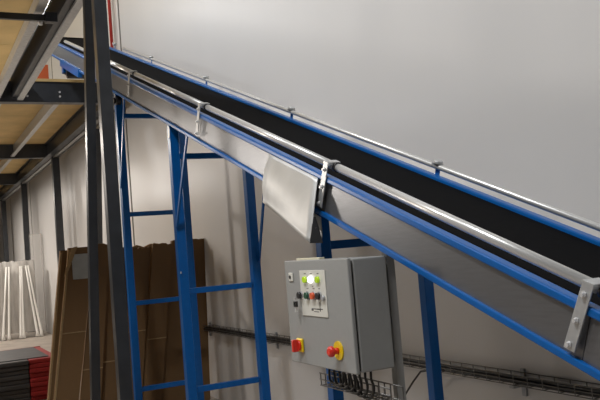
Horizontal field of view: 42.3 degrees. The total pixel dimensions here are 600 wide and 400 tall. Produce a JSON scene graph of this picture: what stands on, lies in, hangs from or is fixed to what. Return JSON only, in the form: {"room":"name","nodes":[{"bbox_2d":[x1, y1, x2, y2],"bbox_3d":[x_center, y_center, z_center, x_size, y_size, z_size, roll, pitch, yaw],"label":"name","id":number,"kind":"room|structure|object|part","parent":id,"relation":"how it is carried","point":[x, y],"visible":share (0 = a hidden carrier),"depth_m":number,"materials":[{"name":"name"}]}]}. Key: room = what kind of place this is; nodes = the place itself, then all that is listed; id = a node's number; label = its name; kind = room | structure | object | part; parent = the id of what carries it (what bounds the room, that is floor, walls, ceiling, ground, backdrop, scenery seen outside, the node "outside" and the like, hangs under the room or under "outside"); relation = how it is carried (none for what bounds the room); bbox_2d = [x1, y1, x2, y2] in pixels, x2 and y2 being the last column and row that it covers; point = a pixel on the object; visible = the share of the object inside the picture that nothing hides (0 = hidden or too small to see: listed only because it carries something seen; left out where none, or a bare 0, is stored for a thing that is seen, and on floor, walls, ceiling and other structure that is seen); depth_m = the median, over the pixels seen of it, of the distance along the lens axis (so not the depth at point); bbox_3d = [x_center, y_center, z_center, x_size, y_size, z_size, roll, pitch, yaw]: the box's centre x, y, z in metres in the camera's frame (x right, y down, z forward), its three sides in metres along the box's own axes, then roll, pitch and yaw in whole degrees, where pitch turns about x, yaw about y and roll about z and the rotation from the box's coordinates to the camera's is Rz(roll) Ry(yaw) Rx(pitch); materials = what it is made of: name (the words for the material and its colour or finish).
{"room":"distribution center","nodes":[
{"label":"distribution center","id":0,"kind":"room"},
{"bbox_2d":[0,329,218,399],"bbox_3d":[-8.344,3.015,10.111,12.000,0.200,38.000,-3,-4,-27],"label":"floor","id":1,"kind":"structure","parent":0,"point":[45,342],"depth_m":17.26,"materials":[{"name":"concrete"}]},
{"bbox_2d":[1,201,8,261],"bbox_3d":[-9.290,1.937,24.577,0.280,3.828,0.280,-3,-4,-27],"label":"steel post","id":2,"kind":"object","parent":1,"relation":"on","point":[3,203],"visible":0.49,"depth_m":24.57,"materials":[{"name":"black metal"}]},
{"bbox_2d":[0,185,18,200],"bbox_3d":[-8.479,-0.324,22.431,0.120,0.280,4.844,-3,-4,-27],"label":"beam","id":3,"kind":"structure","parent":2,"relation":"attached to","point":[5,190],"depth_m":22.64,"materials":[{"name":"wood"}]},
{"bbox_2d":[0,259,43,340],"bbox_3d":[-6.968,2.376,18.351,1.559,1.844,0.658,-3,-4,-27],"label":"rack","id":4,"kind":"object","parent":1,"relation":"on","point":[19,313],"visible":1,"depth_m":18.32,"materials":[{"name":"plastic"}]},
{"bbox_3d":[-6.903,2.425,18.099,0.094,1.706,0.237,-7,-4,36],"label":"rod","id":5,"kind":"part","parent":4,"relation":"part of","materials":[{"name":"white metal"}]},
{"bbox_3d":[-6.805,2.419,18.132,0.094,1.705,0.175,-7,-4,36],"label":"rod","id":6,"kind":"part","parent":4,"relation":"part of","materials":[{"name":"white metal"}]},
{"bbox_3d":[-6.576,2.407,18.246,0.094,1.705,0.166,-7,-4,36],"label":"rod","id":7,"kind":"part","parent":4,"relation":"part of","materials":[{"name":"white metal"}]},
{"bbox_3d":[-6.541,2.405,18.264,0.117,1.705,0.126,-3,-4,-27],"label":"rod","id":8,"kind":"part","parent":4,"relation":"part of","materials":[{"name":"white metal"}]},
{"bbox_3d":[-6.338,2.395,18.369,0.247,1.706,0.097,-4,-4,-14],"label":"rod","id":9,"kind":"part","parent":4,"relation":"part of","materials":[{"name":"white metal"}]},
{"bbox_3d":[-6.275,2.391,18.402,0.285,1.707,0.096,-4,-4,-16],"label":"rod","id":10,"kind":"part","parent":4,"relation":"part of","materials":[{"name":"white metal"}]},
{"bbox_2d":[0,346,50,399],"bbox_3d":[-4.136,2.301,9.931,1.800,0.513,1.571,-3,-4,-27],"label":"stack","id":11,"kind":"object","parent":1,"relation":"on","point":[24,372],"visible":0.88,"depth_m":9.51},
{"bbox_2d":[21,184,38,331],"bbox_3d":[-7.055,1.488,20.127,0.280,3.828,0.280,-3,-4,-27],"label":"steel post","id":12,"kind":"object","parent":1,"relation":"on","point":[24,197],"visible":0.54,"depth_m":20.12,"materials":[{"name":"black metal"}]},
{"bbox_2d":[0,173,21,184],"bbox_3d":[-11.593,-0.333,18.059,9.700,0.280,0.150,-3,-4,-27],"label":"cross beam","id":13,"kind":"structure","parent":12,"relation":"on","point":[10,178],"depth_m":20.05,"materials":[{"name":"metal"}]},
{"bbox_2d":[0,159,11,172],"bbox_3d":[-6.835,-0.752,17.710,0.140,0.240,4.794,-3,-4,-27],"label":"purlin","id":14,"kind":"object","parent":13,"relation":"attached to","point":[4,162],"visible":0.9,"depth_m":16.91,"materials":[{"name":"metal"}]},
{"bbox_2d":[0,166,21,173],"bbox_3d":[-11.289,-0.536,17.755,9.985,0.038,2.192,-3,-4,-27],"label":"board","id":15,"kind":"object","parent":13,"relation":"on","point":[8,169],"visible":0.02,"depth_m":19.33,"materials":[{"name":"beige wood"}]},
{"bbox_2d":[2,183,24,200],"bbox_3d":[-8.345,-0.325,22.499,0.100,0.288,4.844,-3,-4,-27],"label":"purlin","id":16,"kind":"object","parent":13,"relation":"attached to","point":[17,188],"visible":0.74,"depth_m":22.46,"materials":[{"name":"metal"}]},
{"bbox_2d":[15,158,49,183],"bbox_3d":[-6.255,-0.771,18.003,0.120,0.280,4.794,-3,-4,-27],"label":"beam","id":17,"kind":"structure","parent":12,"relation":"attached to","point":[31,165],"depth_m":18.19,"materials":[{"name":"metal"}]},
{"bbox_2d":[0,159,28,165],"bbox_3d":[-10.306,-0.734,15.797,9.985,0.038,2.192,-3,-4,-27],"label":"board","id":18,"kind":"object","parent":17,"relation":"on","point":[14,162],"visible":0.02,"depth_m":18.09,"materials":[{"name":"beige wood"}]},
{"bbox_2d":[31,234,46,330],"bbox_3d":[-6.542,2.077,19.369,0.265,2.478,0.300,-3,-4,-27],"label":"carton","id":19,"kind":"object","parent":1,"relation":"on","point":[31,234],"visible":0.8,"depth_m":19.28,"materials":[{"name":"white"}]},
{"bbox_2d":[47,250,66,399],"bbox_3d":[-2.504,1.419,8.014,0.352,1.779,0.062,-3,-4,-27],"label":"cardboard sheet","id":20,"kind":"object","parent":1,"relation":"on","point":[62,254],"visible":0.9,"depth_m":8.01,"materials":[{"name":"brown cardboard"}]},
{"bbox_2d":[51,157,64,263],"bbox_3d":[-4.851,1.045,15.739,0.280,3.828,0.280,-3,-4,-27],"label":"steel post","id":21,"kind":"object","parent":1,"relation":"on","point":[60,245],"visible":0.44,"depth_m":15.73,"materials":[{"name":"black metal"}]},
{"bbox_2d":[0,144,52,158],"bbox_3d":[-9.381,-0.778,13.654,9.700,0.280,0.150,-3,-4,-27],"label":"cross beam","id":22,"kind":"structure","parent":21,"relation":"on","point":[28,151],"depth_m":15.57,"materials":[{"name":"metal"}]},
{"bbox_2d":[0,137,50,143],"bbox_3d":[-9.322,-0.931,13.839,9.985,0.038,2.192,-3,-4,-27],"label":"board","id":23,"kind":"object","parent":22,"relation":"on","point":[3,140],"visible":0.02,"depth_m":15.10,"materials":[{"name":"beige wood"}]},
{"bbox_2d":[10,104,57,156],"bbox_3d":[-4.500,-1.221,13.060,0.140,0.240,5.344,-3,-4,-27],"label":"purlin","id":24,"kind":"object","parent":22,"relation":"attached to","point":[46,110],"visible":0.64,"depth_m":12.83,"materials":[{"name":"metal"}]},
{"bbox_2d":[22,157,55,183],"bbox_3d":[-6.121,-0.772,18.071,0.100,0.288,4.794,-3,-4,-27],"label":"purlin","id":25,"kind":"object","parent":22,"relation":"attached to","point":[46,164],"visible":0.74,"depth_m":17.91,"materials":[{"name":"metal"}]},
{"bbox_2d":[53,92,114,157],"bbox_3d":[-3.786,-1.242,13.421,0.100,0.288,5.344,-3,-4,-27],"label":"purlin","id":26,"kind":"object","parent":22,"relation":"attached to","point":[80,135],"visible":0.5,"depth_m":14.03,"materials":[{"name":"metal"}]},
{"bbox_2d":[45,105,98,157],"bbox_3d":[-3.920,-1.241,13.353,0.120,0.280,5.344,-3,-4,-27],"label":"beam","id":27,"kind":"structure","parent":21,"relation":"attached to","point":[75,124],"depth_m":13.65,"materials":[{"name":"metal"}]},
{"bbox_2d":[0,115,72,136],"bbox_3d":[-8.339,-1.129,11.881,9.985,0.038,2.192,-3,-4,-27],"label":"board","id":28,"kind":"object","parent":27,"relation":"on","point":[10,125],"visible":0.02,"depth_m":13.53,"materials":[{"name":"beige wood"}]},
{"bbox_2d":[0,81,97,104],"bbox_3d":[-6.955,-1.271,8.735,9.620,0.280,0.162,-3,-4,-27],"label":"cross beam","id":29,"kind":"structure","parent":27,"relation":"attached to","point":[54,93],"depth_m":10.50,"materials":[{"name":"metal"}]},
{"bbox_2d":[0,0,48,97],"bbox_3d":[-2.836,-1.659,7.945,0.140,0.250,5.000,-3,-4,-27],"label":"purlin","id":30,"kind":"object","parent":29,"relation":"attached to","point":[37,6],"visible":1,"depth_m":7.95,"materials":[{"name":"metal"}]},
{"bbox_2d":[0,44,26,73],"bbox_3d":[-7.136,-1.485,7.588,8.280,0.038,1.712,-3,-4,-27],"label":"board","id":31,"kind":"object","parent":30,"relation":"on","point":[5,50],"visible":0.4,"depth_m":8.95,"materials":[{"name":"beige wood"}]},
{"bbox_2d":[0,0,48,44],"bbox_3d":[-6.372,-1.639,6.066,8.280,0.038,1.692,-3,-4,-27],"label":"board","id":32,"kind":"object","parent":30,"relation":"on","point":[9,29],"visible":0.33,"depth_m":7.83,"materials":[{"name":"beige wood"}]},
{"bbox_2d":[0,12,57,25],"bbox_3d":[-4.944,-1.454,5.461,6.260,0.108,0.080,-3,-4,-27],"label":"bar","id":33,"kind":"object","parent":30,"relation":"hanging from","point":[48,17],"visible":1,"depth_m":6.77,"materials":[{"name":"metal"}]},
{"bbox_2d":[11,0,74,97],"bbox_3d":[-2.669,-1.747,8.038,0.070,0.350,5.000,-3,-4,-27],"label":"channel","id":34,"kind":"object","parent":29,"relation":"attached to","point":[42,35],"visible":0.83,"depth_m":8.23,"materials":[{"name":"metal"}]},
{"bbox_2d":[0,78,95,114],"bbox_3d":[-7.306,-1.337,9.825,9.985,0.038,2.412,-3,-4,-27],"label":"board","id":35,"kind":"object","parent":29,"relation":"on","point":[5,109],"visible":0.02,"depth_m":12.17,"materials":[{"name":"beige wood"}]},
{"bbox_2d":[37,65,48,78],"bbox_3d":[-3.681,-1.723,10.909,0.220,0.271,0.400,-3,-4,-27],"label":"crate","id":36,"kind":"object","parent":35,"relation":"on","point":[44,74],"visible":0.21,"depth_m":10.76,"materials":[{"name":"orange plastic"}]},
{"bbox_2d":[53,247,87,399],"bbox_3d":[-2.346,1.391,8.015,0.544,1.809,0.086,-3,-4,-27],"label":"cardboard sheet","id":37,"kind":"object","parent":1,"relation":"on","point":[74,311],"visible":0.84,"depth_m":8.02,"materials":[{"name":"brown cardboard"}]},
{"bbox_2d":[83,0,100,399],"bbox_3d":[-1.756,0.235,6.537,0.160,3.838,0.991,-3,-4,-27],"label":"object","id":38,"kind":"object","parent":1,"relation":"on","point":[88,39],"visible":1,"depth_m":6.45,"materials":[{"name":"metal"}]},
{"bbox_2d":[79,243,107,399],"bbox_3d":[-2.172,1.377,8.166,0.437,1.827,0.056,-3,-4,-27],"label":"cardboard sheet","id":39,"kind":"object","parent":1,"relation":"on","point":[102,248],"visible":0.61,"depth_m":8.18,"materials":[{"name":"brown cardboard"}]},
{"bbox_2d":[96,129,102,243],"bbox_3d":[-3.366,0.756,13.037,0.080,3.822,0.948,-3,-4,-27],"label":"steel post","id":40,"kind":"object","parent":1,"relation":"on","point":[98,144],"visible":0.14,"depth_m":12.86,"materials":[{"name":"metal"}]},
{"bbox_2d":[91,0,132,399],"bbox_3d":[-1.358,0.154,5.645,0.184,3.828,0.184,-3,-4,-27],"label":"steel post","id":41,"kind":"object","parent":1,"relation":"on","point":[99,7],"visible":1,"depth_m":5.62,"materials":[{"name":"black metal"}]},
{"bbox_2d":[17,0,82,99],"bbox_3d":[-2.573,-1.672,8.079,0.140,0.250,5.000,-3,-4,-27],"label":"purlin","id":42,"kind":"object","parent":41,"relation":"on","point":[77,5],"visible":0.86,"depth_m":7.86,"materials":[{"name":"metal"}]},
{"bbox_2d":[101,247,126,399],"bbox_3d":[-2.007,1.397,8.347,0.461,1.782,0.056,-3,-4,-27],"label":"cardboard sheet","id":43,"kind":"object","parent":1,"relation":"on","point":[109,386],"visible":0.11,"depth_m":8.28,"materials":[{"name":"brown cardboard"}]},
{"bbox_2d":[127,246,150,399],"bbox_3d":[-1.772,1.393,8.387,0.439,1.756,0.056,-3,-4,-27],"label":"cardboard sheet","id":44,"kind":"object","parent":1,"relation":"on","point":[141,256],"visible":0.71,"depth_m":8.42,"materials":[{"name":"brown cardboard"}]},
{"bbox_2d":[132,243,157,395],"bbox_3d":[-1.718,1.388,8.643,1.177,1.788,0.050,-3,-4,-27],"label":"cardboard sheet","id":45,"kind":"object","parent":1,"relation":"on","point":[150,245],"visible":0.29,"depth_m":8.64,"materials":[{"name":"brown cardboard"}]},
{"bbox_2d":[143,243,172,399],"bbox_3d":[-1.549,1.362,8.446,0.453,1.788,0.056,-3,-4,-27],"label":"cardboard sheet","id":46,"kind":"object","parent":1,"relation":"on","point":[161,254],"visible":1,"depth_m":8.43,"materials":[{"name":"brown cardboard"}]},
{"bbox_2d":[162,238,210,399],"bbox_3d":[-1.308,1.345,8.623,0.630,1.805,0.060,-3,-4,-27],"label":"cardboard sheet","id":47,"kind":"object","parent":1,"relation":"on","point":[174,364],"visible":0.52,"depth_m":8.58,"materials":[{"name":"brown cardboard"}]},
{"bbox_2d":[51,37,599,399],"bbox_3d":[-0.855,-0.496,6.555,0.850,5.148,11.859,-3,-4,-27],"label":"conveyor","id":48,"kind":"object","parent":1,"relation":"on","point":[536,275],"visible":0.88,"depth_m":4.15,"materials":[{"name":"blue metal"}]},
{"bbox_3d":[-3.207,-1.982,10.376,0.006,1.343,3.208,-3,-4,-27],"label":"panel","id":49,"kind":"part","parent":48,"relation":"part of","materials":[{"name":"grey metal"}]},
{"bbox_3d":[-2.947,-1.743,10.346,0.380,0.261,0.377,-3,-4,-27],"label":"drive motor","id":50,"kind":"part","parent":48,"relation":"part of","materials":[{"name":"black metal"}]},
{"bbox_3d":[-2.020,-1.287,8.107,0.006,0.853,1.890,-3,-4,-27],"label":"panel","id":51,"kind":"part","parent":48,"relation":"part of","materials":[{"name":"grey metal"}]},
{"bbox_3d":[-1.849,-1.001,7.824,0.070,0.099,0.099,-3,-4,-27],"label":"tension knob","id":52,"kind":"part","parent":48,"relation":"part of","materials":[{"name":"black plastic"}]},
{"bbox_3d":[-1.713,0.556,7.758,0.070,3.314,0.070,-3,-4,-27],"label":"leg","id":53,"kind":"part","parent":48,"relation":"part of","materials":[{"name":"blue metal"}]},
{"bbox_3d":[-1.150,-0.777,6.443,0.006,0.850,1.880,-3,-4,-27],"label":"panel","id":54,"kind":"part","parent":48,"relation":"part of","materials":[{"name":"grey metal"}]},
{"bbox_3d":[-0.932,0.716,6.235,0.074,2.687,0.074,-3,-4,-27],"label":"leg","id":55,"kind":"part","parent":48,"relation":"part of","materials":[{"name":"blue metal"}]},
{"bbox_3d":[-1.147,0.527,8.044,0.070,3.314,0.070,-3,-4,-27],"label":"leg","id":56,"kind":"part","parent":48,"relation":"part of","materials":[{"name":"blue metal"}]},
{"bbox_3d":[-0.367,0.687,6.522,0.074,2.687,0.074,-3,-4,-27],"label":"leg","id":57,"kind":"part","parent":48,"relation":"part of","materials":[{"name":"blue metal"}]},
{"bbox_3d":[-0.291,-0.274,4.801,0.006,0.836,1.843,-3,-4,-27],"label":"panel","id":58,"kind":"part","parent":48,"relation":"part of","materials":[{"name":"grey metal"}]},
{"bbox_3d":[0.089,0.141,4.075,0.006,0.168,0.100,-3,-4,-27],"label":"adjuster plate","id":59,"kind":"part","parent":48,"relation":"part of","materials":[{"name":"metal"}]},
{"bbox_3d":[0.181,0.945,4.063,0.062,1.793,0.062,-3,-4,-27],"label":"leg","id":60,"kind":"part","parent":48,"relation":"part of","materials":[{"name":"blue metal"}]},
{"bbox_3d":[0.747,0.916,4.350,0.062,1.793,0.062,-3,-4,-27],"label":"leg","id":61,"kind":"part","parent":48,"relation":"part of","materials":[{"name":"blue metal"}]},
{"bbox_3d":[0.527,0.205,3.236,0.006,0.787,1.712,-3,-4,-27],"label":"panel","id":62,"kind":"part","parent":48,"relation":"part of","materials":[{"name":"grey metal"}]},
{"bbox_3d":[1.284,0.648,1.788,0.006,0.741,1.587,-3,-4,-27],"label":"panel","id":63,"kind":"part","parent":48,"relation":"part of","materials":[{"name":"grey metal"}]},
{"bbox_2d":[381,252,406,399],"bbox_3d":[0.477,1.014,3.530,0.090,1.567,0.120,-3,-4,-27],"label":"upright","id":64,"kind":"object","parent":1,"relation":"on","point":[398,377],"visible":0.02,"depth_m":3.54,"materials":[{"name":"grey metal"}]},
{"bbox_2d":[284,256,394,374],"bbox_3d":[0.148,0.534,3.730,0.262,0.520,0.647,-3,-4,-27],"label":"cabinet","id":65,"kind":"object","parent":64,"relation":"attached to","point":[339,310],"visible":1,"depth_m":3.50,"materials":[{"name":"grey metal"}]},
{"bbox_2d":[291,338,303,351],"bbox_3d":[-0.016,0.723,3.853,0.050,0.068,0.067,-3,-4,-27],"label":"switch","id":66,"kind":"object","parent":65,"relation":"attached to","point":[297,344],"depth_m":3.84,"materials":[{"name":"red plastic"}]},
{"bbox_2d":[296,292,301,298],"bbox_3d":[-0.005,0.471,3.829,0.013,0.032,0.032,-3,-4,-27],"label":"switch","id":67,"kind":"object","parent":65,"relation":"attached to","point":[299,294],"depth_m":3.82,"materials":[{"name":"black plastic"}]},
{"bbox_3d":[0.065,0.447,3.719,0.004,0.220,0.262,-3,-4,-27],"label":"legend plate","id":68,"kind":"part","parent":65,"relation":"part of","materials":[{"name":"white plastic"}]},
{"bbox_2d":[314,276,319,282],"bbox_3d":[0.080,0.376,3.663,0.012,0.032,0.032,-3,-4,-27],"label":"lamp","id":69,"kind":"object","parent":65,"relation":"attached to","point":[316,278],"depth_m":3.65,"materials":[{"name":"green plastic"}]},
{"bbox_3d":[0.083,0.453,3.653,0.013,0.032,0.032,-3,-4,-27],"label":"selector knob","id":70,"kind":"part","parent":65,"relation":"part of","materials":[{"name":"black plastic"}]},
{"bbox_3d":[0.092,0.540,3.701,0.020,0.512,0.647,-3,-4,-27],"label":"door","id":71,"kind":"part","parent":65,"relation":"part of","materials":[{"name":"grey metal"}]},
{"bbox_2d":[328,369,374,399],"bbox_3d":[0.239,0.858,3.668,0.025,0.145,0.402,-3,-4,-28],"label":"cable loop","id":72,"kind":"object","parent":65,"relation":"hanging from","point":[343,379],"visible":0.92,"depth_m":3.64,"materials":[{"name":"black rubber"}]},
{"bbox_2d":[319,371,403,399],"bbox_3d":[0.281,0.887,3.701,0.072,0.069,0.664,-3,-4,-27],"label":"basket","id":73,"kind":"object","parent":64,"relation":"attached to","point":[378,394],"visible":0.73,"depth_m":3.59,"materials":[{"name":"grey metal"}]},
{"bbox_2d":[0,0,599,399],"bbox_3d":[-3.258,-1.539,13.126,0.200,8.800,38.000,-3,-4,-27],"label":"wall","id":74,"kind":"structure","parent":0,"point":[504,93],"depth_m":5.63,"materials":[{"name":"white paint"}]},
{"bbox_2d":[9,198,13,260],"bbox_3d":[-9.449,-0.309,25.216,0.012,8.400,0.122,-3,-4,-27],"label":"trim","id":75,"kind":"structure","parent":74,"relation":"attached to","point":[9,198],"depth_m":25.12,"materials":[{"name":"white"}]},
{"bbox_2d":[28,182,36,297],"bbox_3d":[-7.393,-0.722,21.122,0.012,8.400,0.122,-3,-4,-27],"label":"trim","id":76,"kind":"structure","parent":74,"relation":"attached to","point":[28,182],"depth_m":21.02,"materials":[{"name":"white metal"}]},
{"bbox_2d":[50,57,52,78],"bbox_3d":[-5.359,-1.131,17.073,0.012,8.400,0.122,-3,-4,-27],"label":"trim","id":77,"kind":"structure","parent":74,"relation":"attached to","point":[50,57],"depth_m":17.15,"materials":[{"name":"white"}]},
{"bbox_2d":[107,0,113,47],"bbox_3d":[-2.981,-3.413,12.016,0.046,3.650,0.046,-3,-4,-27],"label":"pipe","id":78,"kind":"object","parent":74,"relation":"attached to","point":[108,1],"visible":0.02,"depth_m":11.96,"materials":[{"name":"red metal"}]},
{"bbox_2d":[115,0,134,246],"bbox_3d":[-2.677,-1.670,11.733,0.012,8.400,0.122,-3,-4,-27],"label":"trim","id":79,"kind":"structure","parent":74,"relation":"attached to","point":[117,3],"depth_m":11.66,"materials":[{"name":"white"}]},
{"bbox_2d":[203,322,599,399],"bbox_3d":[0.795,1.089,5.064,0.101,0.150,10.500,-3,-4,-27],"label":"cable tray","id":80,"kind":"object","parent":74,"relation":"attached to","point":[522,371],"visible":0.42,"depth_m":4.32,"materials":[{"name":"grey metal"}]},
{"bbox_2d":[204,326,599,396],"bbox_3d":[0.788,1.064,5.064,0.074,0.046,10.500,-3,-4,-27],"label":"power cables","id":81,"kind":"object","parent":80,"relation":"in","point":[579,388],"visible":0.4,"depth_m":4.42,"materials":[{"name":"black plastic"}]},
{"bbox_2d":[406,370,425,393],"bbox_3d":[0.762,1.456,5.071,0.055,0.786,0.650,-3,-4,-22],"label":"loose cable","id":82,"kind":"object","parent":80,"relation":"hanging from","point":[418,374],"visible":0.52,"depth_m":5.02,"materials":[{"name":"black plastic"}]}
]}

